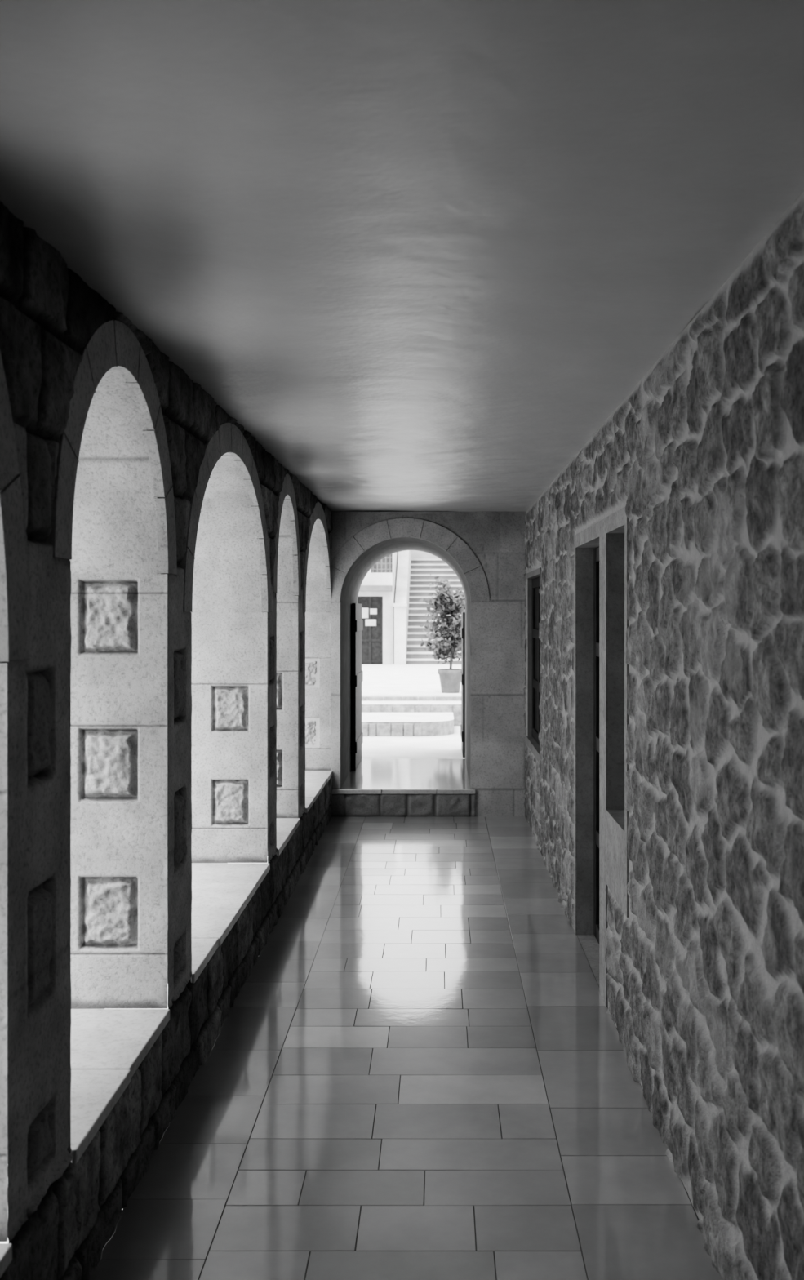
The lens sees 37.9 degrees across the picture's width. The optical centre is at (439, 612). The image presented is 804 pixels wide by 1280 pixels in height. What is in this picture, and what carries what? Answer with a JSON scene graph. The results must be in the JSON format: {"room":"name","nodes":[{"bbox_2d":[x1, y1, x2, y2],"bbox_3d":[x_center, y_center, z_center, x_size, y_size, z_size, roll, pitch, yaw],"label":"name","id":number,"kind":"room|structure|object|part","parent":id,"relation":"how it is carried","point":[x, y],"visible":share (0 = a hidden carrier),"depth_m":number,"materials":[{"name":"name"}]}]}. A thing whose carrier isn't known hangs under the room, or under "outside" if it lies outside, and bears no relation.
{"room":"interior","nodes":[
{"label":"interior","id":0,"kind":"room"},
{"bbox_2d":[0,200,333,1279],"bbox_3d":[-1.088,0.255,3.085,0.524,2.690,12.170,0,0,0],"label":"wall","id":1,"kind":"structure","parent":0,"point":[63,1215],"depth_m":2.65,"materials":[{"name":"stone"}]},
{"bbox_2d":[0,662,7,1241],"bbox_3d":[-1.100,0.670,2.311,0.500,1.140,0.042,0,0,-1],"label":"door frame","id":2,"kind":"structure","parent":1,"relation":"attached to","point":[3,666],"depth_m":2.30,"materials":[{"name":"stone"}]},
{"bbox_2d":[0,1243,12,1278],"bbox_3d":[-1.109,1.257,1.831,0.542,0.035,0.940,0,0,0],"label":"sill slab","id":3,"kind":"structure","parent":1,"relation":"attached to","point":[6,1249],"depth_m":2.27,"materials":[{"name":"white stone"}]},
{"bbox_2d":[0,351,31,662],"bbox_3d":[-0.864,-0.340,1.831,0.036,0.875,1.182,0,0,0],"label":"arch","id":4,"kind":"object","parent":1,"relation":"attached to","point":[15,646],"visible":1,"depth_m":2.31,"materials":[{"name":"stone"}]},
{"bbox_2d":[0,560,71,1150],"bbox_3d":[-1.100,0.560,2.689,0.500,1.360,0.046,0,0,0],"label":"door frame","id":5,"kind":"structure","parent":1,"relation":"attached to","point":[69,560],"depth_m":2.70,"materials":[{"name":"stone"}]},
{"bbox_2d":[7,1008,169,1164],"bbox_3d":[-1.108,1.257,3.179,0.543,0.036,0.959,0,0,0],"label":"sill slab","id":6,"kind":"structure","parent":1,"relation":"attached to","point":[108,1046],"depth_m":3.26,"materials":[{"name":"white stone"}]},
{"bbox_2d":[46,319,177,574],"bbox_3d":[-0.864,-0.450,3.179,0.036,0.656,1.201,0,0,0],"label":"arch","id":7,"kind":"object","parent":1,"relation":"attached to","point":[111,344],"visible":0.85,"depth_m":3.06,"materials":[{"name":"stone"}]},
{"bbox_2d":[71,366,161,573],"bbox_3d":[-1.110,-0.391,3.179,0.480,0.542,0.966,0,0,0],"label":"arch underside","id":8,"kind":"object","parent":1,"relation":"attached to","point":[115,529],"visible":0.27,"depth_m":3.60,"materials":[{"name":"stone"}]},
{"bbox_2d":[71,573,167,1008],"bbox_3d":[-1.100,0.560,3.670,0.500,1.360,0.045,0,0,0],"label":"pillar","id":9,"kind":"structure","parent":1,"relation":"attached to","point":[119,621],"depth_m":3.66,"materials":[{"name":"stone"}]},
{"bbox_2d":[167,612,191,951],"bbox_3d":[-1.100,0.620,4.005,0.500,1.240,0.044,0,0,0],"label":"pillar","id":10,"kind":"structure","parent":1,"relation":"attached to","point":[190,612],"depth_m":4.01,"materials":[{"name":"stone"}]},
{"bbox_2d":[167,453,263,612],"bbox_3d":[-1.110,-0.333,4.902,0.480,0.666,1.781,0,0,0],"label":"arch underside","id":11,"kind":"object","parent":1,"relation":"attached to","point":[227,569],"visible":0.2,"depth_m":5.69,"materials":[{"name":"stone"}]},
{"bbox_2d":[178,422,271,612],"bbox_3d":[-0.864,-0.390,4.902,0.036,0.777,2.016,0,0,0],"label":"arch","id":12,"kind":"object","parent":1,"relation":"attached to","point":[228,438],"visible":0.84,"depth_m":4.73,"materials":[{"name":"stone"}]},
{"bbox_2d":[191,612,267,862],"bbox_3d":[-1.100,0.620,5.798,0.500,1.240,0.043,0,0,0],"label":"pillar","id":13,"kind":"structure","parent":1,"relation":"attached to","point":[229,650],"depth_m":5.79,"materials":[{"name":"stone"}]},
{"bbox_2d":[191,862,270,983],"bbox_3d":[-1.107,1.258,4.902,0.546,0.035,1.774,0,0,0],"label":"sill slab","id":14,"kind":"structure","parent":1,"relation":"attached to","point":[221,892],"depth_m":5.06,"materials":[{"name":"white stone"}]},
{"bbox_2d":[275,499,294,595],"bbox_3d":[-1.110,-0.382,6.580,0.480,0.564,0.944,0,0,0],"label":"arch underside","id":15,"kind":"object","parent":1,"relation":"attached to","point":[285,562],"visible":0.08,"depth_m":7.01,"materials":[{"name":"stone"}]},
{"bbox_2d":[271,473,301,595],"bbox_3d":[-0.864,-0.440,6.580,0.036,0.676,1.179,0,0,0],"label":"arch","id":16,"kind":"object","parent":1,"relation":"attached to","point":[287,493],"visible":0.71,"depth_m":6.82,"materials":[{"name":"stone"}]},
{"bbox_2d":[276,595,297,817],"bbox_3d":[-1.100,0.570,7.056,0.500,1.340,0.047,0,0,0],"label":"pillar","id":17,"kind":"structure","parent":1,"relation":"attached to","point":[286,606],"depth_m":7.05,"materials":[{"name":"stone"}]},
{"bbox_2d":[276,817,300,856],"bbox_3d":[-1.108,1.257,6.580,0.543,0.036,0.937,0,0,0],"label":"sill slab","id":18,"kind":"structure","parent":1,"relation":"attached to","point":[286,827],"depth_m":6.67,"materials":[{"name":"white stone"}]},
{"bbox_2d":[297,612,305,761],"bbox_3d":[-1.100,0.620,7.411,0.500,1.240,0.040,0,0,0],"label":"door frame","id":19,"kind":"structure","parent":1,"relation":"attached to","point":[304,612],"depth_m":7.42,"materials":[{"name":"stone"}]},
{"bbox_2d":[306,520,328,612],"bbox_3d":[-1.110,-0.331,8.295,0.480,0.663,1.754,0,0,0],"label":"arch underside","id":20,"kind":"object","parent":1,"relation":"attached to","point":[316,585],"visible":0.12,"depth_m":9.08,"materials":[{"name":"stone"}]},
{"bbox_2d":[302,502,331,612],"bbox_3d":[-0.864,-0.390,8.295,0.036,0.777,1.989,0,0,0],"label":"arch","id":21,"kind":"object","parent":1,"relation":"attached to","point":[318,514],"visible":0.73,"depth_m":8.51,"materials":[{"name":"stone"}]},
{"bbox_2d":[305,612,330,770],"bbox_3d":[-1.100,0.620,9.177,0.500,1.240,0.045,0,0,0],"label":"pillar","id":22,"kind":"structure","parent":1,"relation":"attached to","point":[317,624],"depth_m":9.17,"materials":[{"name":"stone"}]},
{"bbox_2d":[305,770,333,813],"bbox_3d":[-1.107,1.257,8.295,0.545,0.035,1.747,0,0,0],"label":"sill slab","id":23,"kind":"structure","parent":1,"relation":"attached to","point":[315,780],"depth_m":8.49,"materials":[{"name":"white stone"}]},
{"bbox_2d":[331,510,454,511],"bbox_3d":[-0.034,-0.975,4.050,2.633,0.330,14.100,0,0,0],"label":"roof slab","id":24,"kind":"structure","parent":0,"point":[351,510],"depth_m":9.39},
{"bbox_2d":[0,0,803,511],"bbox_3d":[-0.084,-0.790,3.085,1.593,0.019,12.170,0,0,0],"label":"ceiling","id":25,"kind":"structure","parent":0,"point":[421,252],"depth_m":2.19,"materials":[{"name":"grey paint"}]},
{"bbox_2d":[340,734,470,789],"bbox_3d":[0.000,1.494,11.236,6.000,0.212,4.129,0,0,0],"label":"landing","id":26,"kind":"object","parent":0,"point":[437,762],"visible":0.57,"depth_m":10.67,"materials":[{"name":"stone"}]},
{"bbox_2d":[297,511,526,817],"bbox_3d":[-0.183,0.255,10.125,2.933,2.790,1.950,0,0,0],"label":"wall","id":27,"kind":"structure","parent":0,"point":[486,550],"depth_m":9.17,"materials":[{"name":"stone"}]},
{"bbox_2d":[351,603,363,770],"bbox_3d":[-0.748,0.653,10.665,0.050,1.466,0.830,0,0,0],"label":"wooden gate","id":28,"kind":"object","parent":27,"relation":"attached to","point":[357,624],"visible":1,"depth_m":10.40,"materials":[{"name":"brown wood"}]},
{"bbox_2d":[460,612,465,757],"bbox_3d":[0.240,0.693,11.500,0.050,1.386,0.700,0,0,0],"label":"wooden gate","id":29,"kind":"object","parent":27,"relation":"attached to","point":[463,614],"visible":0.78,"depth_m":11.15,"materials":[{"name":"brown wood"}]},
{"bbox_2d":[199,817,698,1279],"bbox_3d":[0.091,1.651,3.100,1.883,0.097,12.200,0,0,0],"label":"grout","id":30,"kind":"object","parent":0,"point":[365,817],"visible":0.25,"depth_m":3.77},
{"bbox_2d":[88,816,722,1279],"bbox_3d":[-0.084,1.601,3.085,1.532,0.004,12.169,0,0,0],"label":"floor","id":31,"kind":"structure","parent":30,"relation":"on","point":[636,1219],"depth_m":3.75,"materials":[{"name":"tile"}]},
{"bbox_2d":[523,191,803,1279],"bbox_3d":[0.669,0.405,3.085,0.032,2.390,12.170,0,0,0],"label":"wall","id":32,"kind":"structure","parent":0,"point":[704,458],"depth_m":2.84,"materials":[{"name":"stone"}]},
{"bbox_2d":[526,567,541,761],"bbox_3d":[0.680,0.360,8.450,0.008,1.320,1.280,0,0,0],"label":"trim","id":33,"kind":"structure","parent":32,"relation":"attached to","point":[538,571],"depth_m":8.18,"materials":[{"name":"grey paint"}]},
{"bbox_2d":[574,506,628,1007],"bbox_3d":[0.680,0.608,5.032,0.008,1.985,1.635,0,0,0],"label":"trim","id":34,"kind":"structure","parent":32,"relation":"attached to","point":[613,858],"depth_m":4.79,"materials":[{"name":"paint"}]},
{"bbox_3d":[1.133,0.405,3.085,0.300,2.390,12.170,0,0,0],"label":"backing","id":35,"kind":"object","parent":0,"visible":0},
{"bbox_2d":[527,574,539,752],"bbox_3d":[0.833,0.350,8.450,0.300,1.220,1.160,0,0,0],"label":"reveal","id":36,"kind":"object","parent":35,"relation":"attached to","point":[532,740],"visible":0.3,"depth_m":9.03,"materials":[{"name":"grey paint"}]},
{"bbox_2d":[532,577,539,745],"bbox_3d":[0.739,0.350,8.450,0.048,1.210,1.150,0,0,0],"label":"window","id":37,"kind":"structure","parent":36,"relation":"attached to","point":[535,582],"depth_m":8.81,"materials":[{"name":"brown wood"}]},
{"bbox_2d":[577,537,599,986],"bbox_3d":[0.833,0.640,5.370,0.300,1.920,0.860,0,0,0],"label":"reveal","id":38,"kind":"object","parent":35,"relation":"attached to","point":[589,944],"visible":0.2,"depth_m":5.80,"materials":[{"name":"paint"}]},
{"bbox_2d":[593,546,599,943],"bbox_3d":[0.789,0.640,5.370,0.048,1.910,0.850,0,0,0],"label":"door","id":39,"kind":"structure","parent":38,"relation":"attached to","point":[596,551],"depth_m":5.72,"materials":[{"name":"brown wood"}]},
{"bbox_2d":[608,525,624,828],"bbox_3d":[0.833,0.240,4.505,0.300,1.120,0.470,0,0,0],"label":"reveal","id":40,"kind":"object","parent":35,"relation":"attached to","point":[616,537],"visible":0.2,"depth_m":4.74,"materials":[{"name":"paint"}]},
{"label":"outside","id":41,"kind":"structure","parent":0,"visible":0},
{"bbox_2d":[358,550,439,664],"bbox_3d":[0.000,-1.400,32.450,18.000,6.000,7.900,0,0,0],"label":"masonry","id":42,"kind":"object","parent":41,"point":[371,578],"visible":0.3,"depth_m":30.00,"materials":[{"name":"stone"}]},
{"bbox_2d":[357,596,382,664],"bbox_3d":[-1.785,0.470,30.105,0.670,1.760,0.070,0,0,0],"label":"door","id":43,"kind":"structure","parent":42,"relation":"attached to","point":[371,636],"depth_m":30.10,"materials":[{"name":"grey wood"}]},
{"bbox_2d":[361,607,377,626],"bbox_3d":[-1.800,0.115,30.063,0.400,0.470,0.010,0,0,0],"label":"notices","id":44,"kind":"object","parent":43,"relation":"attached to","point":[364,610],"depth_m":30.06,"materials":[{"name":"white paper"}]},
{"bbox_2d":[359,585,392,591],"bbox_3d":[-5.100,-0.610,29.750,7.800,0.140,0.500,0,0,0],"label":"canopy","id":45,"kind":"object","parent":42,"relation":"attached to","point":[363,588],"visible":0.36,"depth_m":29.50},
{"bbox_2d":[371,553,392,572],"bbox_3d":[-1.475,-1.335,30.210,0.550,0.630,0.020,0,0,0],"label":"window pane","id":46,"kind":"structure","parent":42,"relation":"attached to","point":[388,557],"depth_m":30.20,"materials":[{"name":"glass"}]},
{"bbox_2d":[371,554,392,572],"bbox_3d":[-1.475,-1.335,30.058,0.550,0.630,0.025,0,0,0],"label":"window grille","id":47,"kind":"object","parent":42,"relation":"attached to","point":[377,563],"visible":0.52,"depth_m":30.05,"materials":[{"name":"grey metal"}]},
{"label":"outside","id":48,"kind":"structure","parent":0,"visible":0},
{"bbox_2d":[361,664,461,734],"bbox_3d":[0.000,1.330,11.100,28.000,0.540,38.200,0,0,0],"label":"ground","id":49,"kind":"structure","parent":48,"point":[379,680],"depth_m":19.36,"materials":[{"name":"white concrete"}]},
{"bbox_2d":[361,696,461,736],"bbox_3d":[0.000,1.259,14.339,6.000,0.358,2.523,0,0,0],"label":"steps","id":50,"kind":"structure","parent":49,"relation":"on","point":[392,716],"depth_m":14.02,"materials":[{"name":"stone"}]},
{"bbox_2d":[393,550,465,664],"bbox_3d":[0.365,-0.810,32.575,3.070,4.620,5.750,0,0,0],"label":"exterior wall","id":51,"kind":"structure","parent":49,"relation":"on","point":[414,578],"depth_m":31.84,"materials":[{"name":"white paint"}]},
{"bbox_2d":[418,573,465,693],"bbox_3d":[0.191,0.277,15.620,0.920,1.586,0.886,0,0,0],"label":"potted tree","id":52,"kind":"object","parent":49,"relation":"on","point":[451,620],"visible":0.86,"depth_m":15.51,"materials":[{"name":"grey plant"}]},
{"bbox_3d":[0.150,0.915,15.600,0.340,0.310,0.340,0,0,0],"label":"pot","id":53,"kind":"part","parent":52,"relation":"part of","materials":[{"name":"ceramic"}]}
]}

